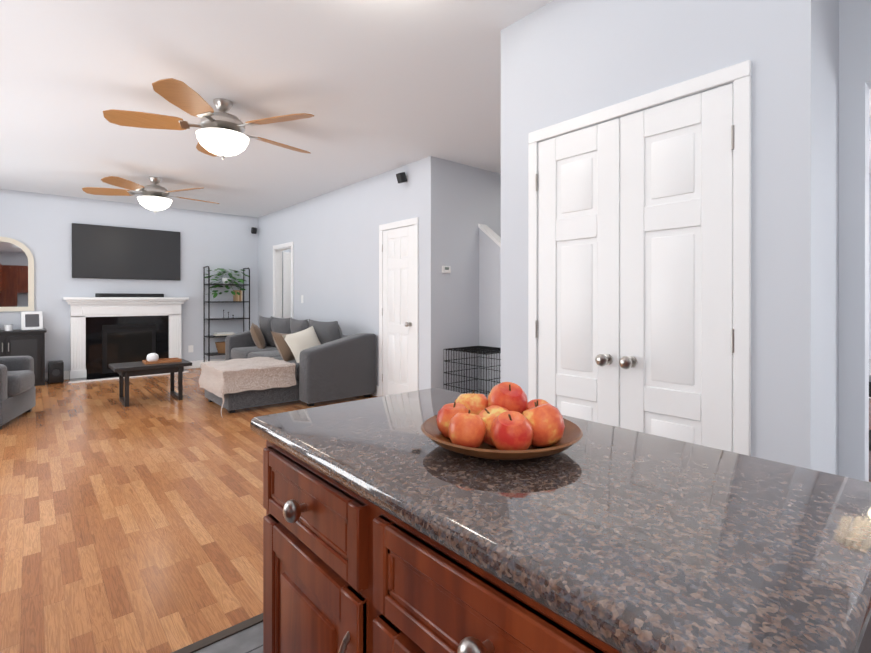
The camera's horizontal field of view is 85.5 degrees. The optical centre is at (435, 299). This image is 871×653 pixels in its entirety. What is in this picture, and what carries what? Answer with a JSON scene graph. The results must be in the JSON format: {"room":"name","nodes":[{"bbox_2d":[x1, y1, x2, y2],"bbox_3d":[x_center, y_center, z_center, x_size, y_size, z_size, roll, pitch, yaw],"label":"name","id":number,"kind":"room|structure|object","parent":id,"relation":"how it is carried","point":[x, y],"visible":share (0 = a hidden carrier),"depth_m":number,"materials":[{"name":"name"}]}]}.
{"room":"kitchen","nodes":[
{"label":"kitchen","id":0,"kind":"room"},
{"bbox_2d":[0,189,257,371],"bbox_3d":[-5.041,-0.171,7.553,4.620,2.740,0.150,0,0,-41],"label":"wall","id":1,"kind":"structure","parent":0,"point":[38,226],"depth_m":7.64,"materials":[{"name":"paint"}]},
{"bbox_2d":[0,237,33,311],"bbox_3d":[-6.041,-0.349,6.568,0.680,1.040,0.035,0,0,-41],"label":"mirror","id":2,"kind":"object","parent":1,"relation":"attached to","point":[16,275],"visible":0.98,"depth_m":6.66,"materials":[{"name":"beige mirror"}]},
{"bbox_2d":[72,223,179,279],"bbox_3d":[-4.896,-0.730,7.537,1.460,0.820,0.056,0,0,-41],"label":"tv","id":3,"kind":"object","parent":1,"relation":"attached to","point":[104,252],"visible":1,"depth_m":7.47,"materials":[{"name":"black"}]},
{"bbox_2d":[45,358,224,380],"bbox_3d":[-4.987,1.135,7.492,4.320,0.130,0.016,0,0,-41],"label":"baseboard","id":4,"kind":"structure","parent":1,"relation":"attached to","point":[195,364],"depth_m":8.15,"materials":[{"name":"white paint"}]},
{"bbox_2d":[188,345,192,352],"bbox_3d":[-4.231,0.859,8.145,0.080,0.120,0.006,0,0,-41],"label":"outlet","id":5,"kind":"object","parent":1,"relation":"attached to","point":[190,348],"depth_m":8.14,"materials":[{"name":"white plastic"}]},
{"bbox_2d":[251,227,256,233],"bbox_3d":[-3.391,-1.280,8.791,0.080,0.125,0.133,0,0,-41],"label":"speaker","id":6,"kind":"object","parent":1,"relation":"attached to","point":[253,230],"visible":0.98,"depth_m":8.75},
{"bbox_2d":[0,368,376,652],"bbox_3d":[-2.581,1.228,4.981,9.700,0.050,7.360,0,0,-41],"label":"floor","id":7,"kind":"structure","parent":0,"point":[136,526],"depth_m":2.60,"materials":[{"name":"laminate"}]},
{"bbox_2d":[0,356,35,429],"bbox_3d":[-4.485,0.756,4.558,0.860,0.895,0.920,0,0,-25],"label":"armchair","id":8,"kind":"object","parent":7,"relation":"on","point":[17,389],"visible":1,"depth_m":4.66,"materials":[{"name":"fabric"}]},
{"bbox_2d":[0,311,46,385],"bbox_3d":[-6.014,0.687,6.324,1.220,1.028,0.423,0,0,-41],"label":"console table","id":9,"kind":"object","parent":7,"relation":"on","point":[28,339],"visible":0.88,"depth_m":6.50,"materials":[{"name":"black wood"}]},
{"bbox_2d":[48,360,63,383],"bbox_3d":[-5.478,1.051,6.797,0.170,0.300,0.310,0,0,-41],"label":"subwoofer","id":10,"kind":"object","parent":7,"relation":"on","point":[55,371],"visible":1,"depth_m":6.69,"materials":[{"name":"black"}]},
{"bbox_2d":[62,297,188,382],"bbox_3d":[-4.782,0.585,7.390,1.660,1.230,0.429,0,0,-41],"label":"fireplace","id":11,"kind":"object","parent":7,"relation":"on","point":[105,332],"visible":0.9,"depth_m":7.38,"materials":[{"name":"white paint"}]},
{"bbox_2d":[95,293,163,296],"bbox_3d":[-4.831,-0.061,7.477,0.925,0.058,0.088,0,0,-41],"label":"soundbar","id":12,"kind":"object","parent":11,"relation":"on","point":[123,295],"visible":1,"depth_m":7.39,"materials":[{"name":"black plastic"}]},
{"bbox_2d":[109,353,191,406],"bbox_3d":[-3.397,0.923,5.624,0.780,0.558,0.520,0,0,-41],"label":"coffee table","id":13,"kind":"object","parent":7,"relation":"on","point":[153,363],"visible":1,"depth_m":5.56,"materials":[{"name":"black wood"}]},
{"bbox_2d":[172,613,262,652],"bbox_3d":[-1.739,1.206,0.854,5.600,0.006,0.040,0,0,-41],"label":"threshold strip","id":14,"kind":"object","parent":7,"relation":"on","point":[220,635],"depth_m":1.68,"materials":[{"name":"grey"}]},
{"bbox_2d":[203,266,249,361],"bbox_3d":[-3.703,0.313,8.385,0.756,1.771,0.491,0,0,-41],"label":"ladder shelf","id":15,"kind":"object","parent":7,"relation":"on","point":[237,297],"visible":0.94,"depth_m":8.27,"materials":[{"name":"black metal"}]},
{"bbox_2d":[199,316,375,417],"bbox_3d":[-2.344,0.752,6.330,1.761,0.983,2.940,0,0,-41],"label":"sofa","id":16,"kind":"object","parent":7,"relation":"on","point":[272,360],"visible":1,"depth_m":5.44,"materials":[{"name":"fabric"}]},
{"bbox_2d":[443,346,500,396],"bbox_3d":[0.503,0.871,5.065,0.557,0.663,0.637,0,0,-41],"label":"dog crate","id":17,"kind":"object","parent":7,"relation":"on","point":[486,350],"visible":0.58,"depth_m":5.07,"materials":[{"name":"black metal"}]},
{"bbox_2d":[194,622,262,652],"bbox_3d":[0.134,1.236,-0.899,6.160,0.050,5.100,0,0,-41],"label":"floor","id":18,"kind":"structure","parent":0,"point":[249,640],"depth_m":1.65,"materials":[{"name":"tile"}]},
{"bbox_2d":[250,388,870,652],"bbox_3d":[0.125,0.751,0.948,0.652,0.915,1.125,0,0,-41],"label":"kitchen island","id":19,"kind":"object","parent":18,"relation":"on","point":[389,526],"visible":1,"depth_m":0.67,"materials":[{"name":"grey stone"}]},
{"bbox_2d":[421,382,582,459],"bbox_3d":[0.129,0.234,0.940,0.316,0.119,0.316,0,0,-41],"label":"fruit bowl","id":20,"kind":"object","parent":19,"relation":"on","point":[506,421],"visible":1,"depth_m":0.87,"materials":[{"name":"red food"}]},
{"bbox_2d":[282,249,290,317],"bbox_3d":[-2.225,-0.172,8.909,1.480,2.740,0.100,0,0,-41],"label":"wall","id":21,"kind":"structure","parent":0,"point":[288,250],"depth_m":8.40,"materials":[{"name":"paint"}]},
{"bbox_2d":[258,156,438,389],"bbox_3d":[-1.656,-0.170,7.019,0.120,2.740,5.070,0,0,-41],"label":"wall","id":22,"kind":"structure","parent":0,"point":[333,236],"depth_m":6.21,"materials":[{"name":"paint"}]},
{"bbox_2d":[273,242,293,318],"bbox_3d":[-2.311,0.129,8.250,0.766,2.140,0.830,0,0,-41],"label":"trim","id":23,"kind":"structure","parent":22,"relation":"attached to","point":[288,284],"depth_m":8.30,"materials":[{"name":"white paint"}]},
{"bbox_2d":[370,386,378,396],"bbox_3d":[-1.526,1.136,6.763,0.016,0.130,2.590,0,0,-41],"label":"baseboard","id":24,"kind":"structure","parent":22,"relation":"attached to","point":[376,393],"depth_m":5.82,"materials":[{"name":"white paint"}]},
{"bbox_2d":[379,217,418,396],"bbox_3d":[-0.457,0.147,5.479,0.112,2.110,0.760,0,0,-41],"label":"door","id":25,"kind":"structure","parent":22,"relation":"attached to","point":[398,310],"depth_m":5.47,"materials":[{"name":"white paint"}]},
{"bbox_2d":[396,172,407,182],"bbox_3d":[-0.375,-1.375,5.342,0.133,0.125,0.080,0,0,-41],"label":"speaker","id":26,"kind":"object","parent":22,"relation":"attached to","point":[402,177],"visible":1,"depth_m":5.30},
{"bbox_2d":[0,0,870,217],"bbox_3d":[-0.275,-1.675,3.596,11.400,0.280,12.460,0,0,-41],"label":"ceiling","id":27,"kind":"structure","parent":0,"point":[375,87],"depth_m":3.45,"materials":[{"name":"white paint"}]},
{"bbox_2d":[82,176,219,212],"bbox_3d":[-3.546,-1.312,6.017,1.515,0.452,1.522,0,0,-41],"label":"fan","id":28,"kind":"object","parent":27,"relation":"hanging from","point":[154,198],"visible":1,"depth_m":5.84,"materials":[{"name":"brown wood"}]},
{"bbox_2d":[103,78,313,159],"bbox_3d":[-1.665,-1.309,3.711,1.526,0.452,1.508,0,0,-41],"label":"fan","id":29,"kind":"object","parent":27,"relation":"hanging from","point":[221,134],"visible":1,"depth_m":3.52,"materials":[{"name":"brown wood"}]},
{"bbox_2d":[439,158,500,392],"bbox_3d":[1.010,-0.168,6.046,2.660,2.740,0.120,0,0,-41],"label":"wall","id":30,"kind":"structure","parent":0,"point":[469,199],"depth_m":5.35,"materials":[{"name":"paint"}]},
{"bbox_2d":[442,266,450,272],"bbox_3d":[0.118,-0.327,5.182,0.120,0.080,0.026,0,0,-41],"label":"thermostat","id":31,"kind":"object","parent":30,"relation":"attached to","point":[446,269],"visible":0.98,"depth_m":5.17,"materials":[{"name":"white plastic"}]},
{"bbox_2d":[478,224,500,397],"bbox_3d":[0.931,0.158,5.134,0.140,2.090,1.159,0,0,-41],"label":"wall","id":32,"kind":"structure","parent":0,"point":[489,287],"depth_m":5.41,"materials":[{"name":"paint"}]},
{"bbox_2d":[501,0,838,474],"bbox_3d":[1.051,-0.163,2.345,0.580,2.740,1.410,0,0,-41],"label":"wall","id":33,"kind":"structure","parent":0,"point":[563,60],"depth_m":1.79,"materials":[{"name":"paint"}]},
{"bbox_2d":[528,60,750,455],"bbox_3d":[0.818,0.160,2.122,0.112,2.095,1.025,0,0,-41],"label":"double door","id":34,"kind":"structure","parent":33,"relation":"attached to","point":[639,271],"depth_m":2.04,"materials":[{"name":"white paint"}]},
{"bbox_2d":[839,0,870,481],"bbox_3d":[2.869,-0.161,0.597,0.100,2.740,3.610,0,0,-41],"label":"wall","id":35,"kind":"structure","parent":0,"point":[854,51],"depth_m":1.90,"materials":[{"name":"paint"}]},
{"bbox_2d":[869,398,870,481],"bbox_3d":[4.459,1.231,2.814,5.240,0.050,5.100,0,0,-41],"label":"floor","id":36,"kind":"structure","parent":0,"point":[869,429],"depth_m":4.36,"materials":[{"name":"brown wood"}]},
{"bbox_2d":[869,430,870,450],"bbox_3d":[2.534,0.982,2.446,0.360,0.450,1.350,0,0,-41],"label":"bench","id":37,"kind":"object","parent":36,"relation":"on","point":[869,440],"depth_m":2.52,"materials":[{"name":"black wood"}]},
{"bbox_2d":[869,359,870,396],"bbox_3d":[3.104,0.823,2.902,1.044,0.767,1.700,0,0,-41],"label":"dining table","id":38,"kind":"object","parent":36,"relation":"on","point":[869,377],"depth_m":2.83,"materials":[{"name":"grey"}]},
{"bbox_2d":[869,173,870,358],"bbox_3d":[6.378,-0.166,4.538,0.120,2.740,5.020,0,0,-41],"label":"wall","id":39,"kind":"structure","parent":0,"point":[869,265],"depth_m":5.72,"materials":[{"name":"paint"}]}
]}

